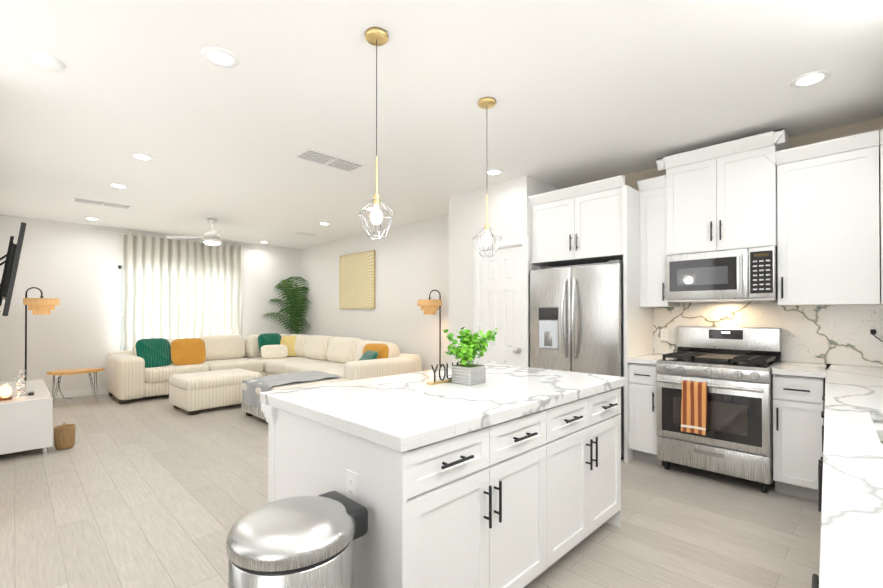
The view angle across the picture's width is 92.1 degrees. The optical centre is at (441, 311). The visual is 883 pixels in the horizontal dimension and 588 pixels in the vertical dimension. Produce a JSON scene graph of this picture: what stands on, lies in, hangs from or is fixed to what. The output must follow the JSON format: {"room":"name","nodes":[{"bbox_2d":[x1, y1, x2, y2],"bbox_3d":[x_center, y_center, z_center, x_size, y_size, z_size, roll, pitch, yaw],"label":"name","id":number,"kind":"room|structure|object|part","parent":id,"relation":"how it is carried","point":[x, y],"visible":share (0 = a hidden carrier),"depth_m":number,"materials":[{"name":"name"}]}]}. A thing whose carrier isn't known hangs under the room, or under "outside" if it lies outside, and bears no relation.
{"room":"kitchen and living room","nodes":[
{"label":"kitchen and living room","id":0,"kind":"room"},
{"bbox_2d":[0,215,299,391],"bbox_3d":[-5.885,-0.023,6.746,0.150,2.740,7.650,0,-1,45],"label":"wall","id":1,"kind":"structure","parent":0,"point":[73,267],"depth_m":6.74,"materials":[{"name":"white paint"}]},
{"bbox_2d":[55,375,70,398],"bbox_3d":[-5.785,1.145,6.518,0.302,0.393,0.188,0,-1,45],"label":"outlet","id":2,"kind":"object","parent":1,"relation":"attached to","point":[56,377],"visible":0.56,"depth_m":6.56,"materials":[{"name":"white plastic"}]},
{"bbox_2d":[50,387,108,398],"bbox_3d":[-4.752,1.303,7.762,0.014,0.100,4.560,0,-1,45],"label":"baseboard","id":3,"kind":"structure","parent":1,"relation":"attached to","point":[81,392],"depth_m":6.74,"materials":[{"name":"white"}]},
{"bbox_2d":[118,266,122,350],"bbox_3d":[-4.778,0.084,7.824,0.160,1.700,1.940,0,-1,45],"label":"window","id":4,"kind":"structure","parent":1,"relation":"in","point":[119,307],"depth_m":7.19,"materials":[{"name":"white glass"}]},
{"bbox_3d":[-4.831,0.069,7.877,0.010,1.670,1.900,0,-1,45],"label":"window sky pane","id":5,"kind":"part","parent":4,"relation":"part of","materials":[{"name":"white glass"}]},
{"bbox_2d":[97,229,255,350],"bbox_3d":[-4.683,0.003,7.773,0.104,2.661,2.530,0,-1,45],"label":"curtain","id":6,"kind":"object","parent":1,"relation":"attached to","point":[179,288],"visible":0.73,"depth_m":7.71,"materials":[{"name":"white fabric"}]},
{"bbox_2d":[0,393,820,587],"bbox_3d":[-2.510,1.384,3.383,9.765,0.120,8.050,0,-1,45],"label":"floor","id":7,"kind":"structure","parent":0,"point":[160,491],"depth_m":2.75,"materials":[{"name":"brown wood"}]},
{"bbox_2d":[0,379,52,460],"bbox_3d":[-4.353,1.071,4.401,1.620,0.520,0.409,0,-1,45],"label":"tv console","id":8,"kind":"object","parent":7,"relation":"on","point":[25,423],"visible":1,"depth_m":3.87,"materials":[{"name":"white painted wood"},{"name":"chrome"}]},
{"bbox_2d":[0,370,33,400],"bbox_3d":[-4.011,0.684,4.019,0.346,0.248,0.240,0,-1,45],"label":"figurine","id":9,"kind":"object","parent":8,"relation":"on","point":[5,391],"visible":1,"depth_m":3.98,"materials":[{"name":"white ceramic"}]},
{"bbox_2d":[23,287,59,380],"bbox_3d":[-5.122,0.516,5.377,0.346,1.643,0.435,0,-1,45],"label":"floor lamp","id":10,"kind":"object","parent":7,"relation":"on","point":[41,305],"visible":0.92,"depth_m":5.34,"materials":[{"name":"black"}]},
{"bbox_2d":[54,422,75,449],"bbox_3d":[-3.660,1.212,4.132,0.222,0.235,0.160,0,-1,45],"label":"seagrass basket","id":11,"kind":"object","parent":7,"relation":"on","point":[64,437],"visible":1,"depth_m":4.08,"materials":[{"name":"brown wicker"}]},
{"bbox_2d":[46,368,104,406],"bbox_3d":[-5.262,1.095,6.141,0.417,0.494,0.646,0,-1,45],"label":"side table","id":12,"kind":"object","parent":7,"relation":"on","point":[53,373],"visible":0.98,"depth_m":6.08,"materials":[{"name":"brown wood"}]},
{"bbox_2d":[169,368,261,414],"bbox_3d":[-3.181,1.109,6.012,0.774,0.465,0.994,0,-1,42],"label":"ottoman","id":13,"kind":"object","parent":7,"relation":"on","point":[194,393],"visible":0.83,"depth_m":5.68,"materials":[{"name":"beige fabric"}]},
{"bbox_2d":[106,333,421,404],"bbox_3d":[-2.844,0.880,6.601,4.040,0.932,3.260,0,-1,45],"label":"sectional sofa","id":14,"kind":"object","parent":7,"relation":"on","point":[149,367],"visible":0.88,"depth_m":6.84,"materials":[{"name":"beige fabric"}]},
{"bbox_2d":[263,277,312,333],"bbox_3d":[-3.148,0.314,8.748,0.884,2.092,0.926,0,-1,45],"label":"palm plant","id":15,"kind":"object","parent":7,"relation":"on","point":[293,303],"visible":0.88,"depth_m":9.03,"materials":[{"name":"green plant"}]},
{"bbox_2d":[241,370,349,419],"bbox_3d":[-1.874,1.089,5.476,1.064,0.498,1.042,0,-1,45],"label":"chaise","id":16,"kind":"object","parent":7,"relation":"on","point":[252,388],"visible":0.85,"depth_m":5.26,"materials":[{"name":"grey fabric"}]},
{"bbox_2d":[226,491,367,587],"bbox_3d":[-0.473,0.973,1.333,0.382,0.675,0.450,0,-1,45],"label":"steel trash can","id":17,"kind":"object","parent":7,"relation":"on","point":[300,542],"visible":1,"depth_m":1.23,"materials":[{"name":"silver metal"}]},
{"bbox_2d":[418,290,441,366],"bbox_3d":[-0.124,0.520,5.931,0.425,1.643,0.370,0,-1,45],"label":"floor lamp","id":18,"kind":"object","parent":7,"relation":"on","point":[429,306],"visible":0.88,"depth_m":5.87,"materials":[{"name":"black"}]},
{"bbox_2d":[260,383,626,587],"bbox_3d":[0.124,0.885,2.327,1.076,0.866,1.772,0,-1,45],"label":"kitchen island","id":19,"kind":"object","parent":7,"relation":"on","point":[505,476],"depth_m":1.73,"materials":[{"name":"white wood"}]},
{"bbox_2d":[260,363,626,446],"bbox_3d":[0.118,0.427,2.356,1.090,0.050,1.791,0,-1,45],"label":"island countertop","id":20,"kind":"structure","parent":19,"relation":"on","point":[398,410],"depth_m":1.95,"materials":[{"name":"white stone"}]},
{"bbox_2d":[427,362,458,384],"bbox_3d":[0.029,0.349,2.424,0.036,0.107,0.280,0,-1,45],"label":"sign","id":21,"kind":"object","parent":20,"relation":"on","point":[448,379],"visible":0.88,"depth_m":2.39,"materials":[{"name":"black metal"}]},
{"bbox_2d":[443,327,497,384],"bbox_3d":[0.150,0.242,2.425,0.334,0.321,0.379,0,-1,45],"label":"potted plant","id":22,"kind":"object","parent":20,"relation":"on","point":[468,373],"visible":1,"depth_m":2.37,"materials":[{"name":"green plant"}]},
{"bbox_2d":[530,260,623,459],"bbox_3d":[1.443,0.439,4.257,0.916,1.782,0.781,0,-1,45],"label":"fridge","id":23,"kind":"object","parent":7,"relation":"on","point":[576,319],"visible":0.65,"depth_m":3.97,"materials":[{"name":"grey metal"}]},
{"bbox_2d":[629,365,663,464],"bbox_3d":[1.961,0.895,3.895,0.239,0.865,0.620,0,-1,45],"label":"base cabinet","id":24,"kind":"object","parent":7,"relation":"on","point":[642,378],"depth_m":3.69,"materials":[{"name":"white wood"}]},
{"bbox_2d":[628,353,666,364],"bbox_3d":[1.953,0.433,3.889,0.239,0.040,0.645,0,-1,45],"label":"countertop","id":25,"kind":"structure","parent":24,"relation":"on","point":[649,359],"depth_m":3.70,"materials":[{"name":"white stone"}]},
{"bbox_2d":[656,326,781,492],"bbox_3d":[2.259,0.730,3.480,0.758,1.190,0.741,0,-1,45],"label":"range oven","id":26,"kind":"object","parent":7,"relation":"on","point":[714,399],"visible":0.98,"depth_m":3.27,"materials":[{"name":"silver metal"}]},
{"bbox_2d":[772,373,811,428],"bbox_3d":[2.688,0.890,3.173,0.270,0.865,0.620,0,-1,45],"label":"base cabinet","id":27,"kind":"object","parent":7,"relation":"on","point":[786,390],"depth_m":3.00,"materials":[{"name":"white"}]},
{"bbox_2d":[772,361,823,376],"bbox_3d":[2.685,0.428,3.162,0.285,0.040,0.645,0,-1,45],"label":"countertop","id":28,"kind":"structure","parent":27,"relation":"on","point":[786,368],"depth_m":3.02,"materials":[{"name":"white stone"}]},
{"bbox_2d":[773,365,882,587],"bbox_3d":[1.152,0.408,0.946,0.723,0.062,5.946,0,-1,45],"label":"countertop","id":29,"kind":"structure","parent":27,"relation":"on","point":[828,447],"depth_m":1.31,"materials":[{"name":"white stone"}]},
{"bbox_2d":[0,0,882,248],"bbox_3d":[-2.510,-1.476,3.402,9.765,0.120,8.050,0,-1,45],"label":"ceiling","id":30,"kind":"structure","parent":0,"point":[580,92],"depth_m":2.83,"materials":[{"name":"white paint"}]},
{"bbox_2d":[29,53,65,71],"bbox_3d":[-2.237,-1.405,2.418,0.156,0.035,0.156,0,-1,45],"label":"recessed light","id":31,"kind":"object","parent":30,"relation":"attached to","point":[47,62],"visible":1,"depth_m":2.39,"materials":[{"name":"white plastic"}]},
{"bbox_2d":[84,217,99,219],"bbox_3d":[-5.268,-1.393,6.418,0.193,0.006,0.193,0,0,0],"label":"recessed light","id":32,"kind":"object","parent":30,"relation":"in","point":[89,218],"depth_m":6.38,"materials":[{"name":"white"}]},
{"bbox_2d":[70,197,133,209],"bbox_3d":[-4.403,-1.395,5.530,0.240,0.012,0.620,0,-1,45],"label":"ceiling vent","id":33,"kind":"object","parent":30,"relation":"in","point":[73,199],"depth_m":5.49,"materials":[{"name":"white metal"}]},
{"bbox_2d":[107,183,128,188],"bbox_3d":[-3.622,-1.403,4.768,0.193,0.006,0.193,0,0,0],"label":"recessed light","id":34,"kind":"object","parent":30,"relation":"in","point":[109,184],"depth_m":4.75,"materials":[{"name":"white"}]},
{"bbox_2d":[129,153,154,160],"bbox_3d":[-2.736,-1.409,3.887,0.193,0.006,0.193,0,0,0],"label":"recessed light","id":35,"kind":"object","parent":30,"relation":"in","point":[139,156],"depth_m":3.87,"materials":[{"name":"white"}]},
{"bbox_2d":[166,218,249,245],"bbox_3d":[-3.373,-1.198,6.437,1.131,0.395,1.162,0,-1,45],"label":"ceiling fan","id":36,"kind":"object","parent":30,"relation":"hanging from","point":[212,237],"visible":1,"depth_m":6.40,"materials":[{"name":"silver metal"}]},
{"bbox_2d":[201,47,238,67],"bbox_3d":[-1.239,-1.419,2.385,0.193,0.006,0.193,0,0,0],"label":"recessed light","id":37,"kind":"object","parent":30,"relation":"in","point":[216,57],"depth_m":2.38,"materials":[{"name":"white plastic"}]},
{"bbox_2d":[292,232,316,235],"bbox_3d":[-2.444,-1.381,7.643,0.200,0.012,0.400,0,-1,45],"label":"ceiling vent","id":38,"kind":"object","parent":30,"relation":"in","point":[300,233],"depth_m":7.62,"materials":[{"name":"white metal"}]},
{"bbox_2d":[292,148,366,172],"bbox_3d":[-1.047,-1.405,3.998,0.300,0.012,0.620,0,-1,45],"label":"ceiling vent","id":39,"kind":"object","parent":30,"relation":"in","point":[326,160],"depth_m":3.96,"materials":[{"name":"white metal"}]},
{"bbox_2d":[358,27,394,238],"bbox_3d":[-0.334,-0.900,2.187,0.176,1.046,0.203,0,-1,45],"label":"pendant light","id":40,"kind":"object","parent":30,"relation":"hanging from","point":[376,36],"visible":1,"depth_m":2.17,"materials":[{"name":"brass"},{"name":"wire"},{"name":"clear glass"}]},
{"bbox_2d":[472,97,501,256],"bbox_3d":[0.307,-0.896,2.875,0.176,1.046,0.203,0,-1,45],"label":"pendant light","id":41,"kind":"object","parent":30,"relation":"hanging from","point":[486,102],"visible":1,"depth_m":2.86,"materials":[{"name":"brass"},{"name":"wire"},{"name":"clear glass"}]},
{"bbox_2d":[484,169,502,175],"bbox_3d":[0.530,-1.407,4.307,0.193,0.006,0.193,0,0,0],"label":"recessed light","id":42,"kind":"object","parent":30,"relation":"in","point":[488,172],"depth_m":4.31,"materials":[{"name":"white"}]},
{"bbox_2d":[790,70,830,87],"bbox_3d":[2.257,-1.418,2.605,0.193,0.006,0.193,0,0,0],"label":"recessed light","id":43,"kind":"object","parent":30,"relation":"in","point":[814,79],"depth_m":2.60,"materials":[{"name":"white plastic"}]},
{"bbox_2d":[449,176,558,367],"bbox_3d":[0.737,-0.035,5.057,1.125,2.740,0.710,0,-1,45],"label":"wall","id":44,"kind":"structure","parent":0,"point":[509,213],"depth_m":4.92,"materials":[{"name":"white paint"}]},
{"bbox_2d":[480,246,521,365],"bbox_3d":[0.637,0.317,4.645,0.580,2.008,0.113,0,-1,45],"label":"pantry door","id":45,"kind":"structure","parent":44,"relation":"in","point":[501,286],"depth_m":4.65,"materials":[{"name":"white wood"}]},
{"bbox_2d":[473,237,528,366],"bbox_3d":[0.674,0.284,4.683,0.734,2.097,0.146,0,-1,45],"label":"door frame","id":46,"kind":"structure","parent":44,"relation":"attached to","point":[523,242],"depth_m":4.46,"materials":[{"name":"white wood"}]},
{"bbox_2d":[300,117,882,370],"bbox_3d":[0.238,-0.027,6.157,9.665,2.740,0.154,0,-1,45],"label":"wall","id":47,"kind":"structure","parent":0,"point":[411,265],"depth_m":6.96,"materials":[{"name":"white paint"}]},
{"bbox_2d":[340,250,374,308],"bbox_3d":[-1.561,-0.556,7.816,1.100,1.020,0.035,0,-1,45],"label":"canvas art","id":48,"kind":"object","parent":47,"relation":"attached to","point":[357,280],"visible":1,"depth_m":7.77,"materials":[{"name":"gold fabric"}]},
{"bbox_2d":[528,196,580,266],"bbox_3d":[1.361,-0.812,4.503,0.541,0.618,0.620,0,-1,45],"label":"upper cabinet","id":49,"kind":"object","parent":47,"relation":"attached to","point":[549,217],"depth_m":4.34,"materials":[{"name":"white wood"}]},
{"bbox_2d":[568,184,635,263],"bbox_3d":[1.663,-0.814,4.203,0.542,0.618,0.620,0,-1,45],"label":"upper cabinet","id":50,"kind":"object","parent":47,"relation":"attached to","point":[601,221],"depth_m":3.95,"materials":[{"name":"white wood"}]},
{"bbox_2d":[636,184,679,307],"bbox_3d":[2.057,-0.583,4.001,0.240,1.082,0.350,0,-1,45],"label":"upper cabinet","id":51,"kind":"object","parent":47,"relation":"attached to","point":[650,258],"depth_m":3.90,"materials":[{"name":"white wood"}]},
{"bbox_2d":[664,156,703,255],"bbox_3d":[2.282,-0.883,3.747,0.441,0.774,0.395,0,-1,45],"label":"upper cabinet","id":52,"kind":"object","parent":47,"relation":"attached to","point":[684,181],"depth_m":3.67,"materials":[{"name":"white wood"}]},
{"bbox_2d":[704,140,783,251],"bbox_3d":[2.512,-0.884,3.518,0.441,0.774,0.395,0,-1,45],"label":"upper cabinet","id":53,"kind":"object","parent":47,"relation":"attached to","point":[742,186],"depth_m":3.37,"materials":[{"name":"white wood"}]},
{"bbox_2d":[666,246,777,302],"bbox_3d":[2.373,-0.287,3.605,0.761,0.414,0.459,0,-1,45],"label":"microwave","id":54,"kind":"object","parent":53,"relation":"attached to","point":[744,275],"visible":1,"depth_m":3.44,"materials":[{"name":"silver metal"}]},
{"bbox_2d":[778,144,863,305],"bbox_3d":[2.903,-0.589,3.159,0.608,1.082,0.350,0,-1,45],"label":"upper cabinet","id":55,"kind":"object","parent":47,"relation":"attached to","point":[813,212],"depth_m":3.07,"materials":[{"name":"white wood"}]},
{"bbox_3d":[-4.615,-0.040,4.265,5.150,2.740,0.140,0,-1,45],"label":"wall tv","id":56,"kind":"object","parent":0,"visible":0},
{"bbox_2d":[0,222,26,315],"bbox_3d":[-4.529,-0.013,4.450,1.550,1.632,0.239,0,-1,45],"label":"wall-mounted tv","id":57,"kind":"object","parent":56,"relation":"attached to","point":[11,268],"visible":1,"depth_m":4.05,"materials":[{"name":"grey plastic"}]},
{"bbox_3d":[0.811,-0.068,-0.014,0.150,2.740,7.800,0,-1,45],"label":"wall","id":58,"kind":"structure","parent":0,"visible":0},
{"bbox_2d":[653,301,882,366],"bbox_3d":[2.787,-0.033,3.512,1.958,0.884,0.012,0,-1,45],"label":"backsplash","id":59,"kind":"structure","parent":58,"relation":"attached to","point":[830,334],"depth_m":3.40,"materials":[{"name":"stone"}]},
{"bbox_2d":[660,329,667,340],"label":"outlet","id":60,"kind":"object","parent":59,"relation":"attached to","point":[663,332],"depth_m":4.12,"materials":[{"name":"white plastic"}]},
{"bbox_2d":[866,322,882,341],"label":"outlet","id":61,"kind":"object","parent":59,"relation":"attached to","point":[872,329],"depth_m":3.11,"materials":[{"name":"white plastic"}]}
]}

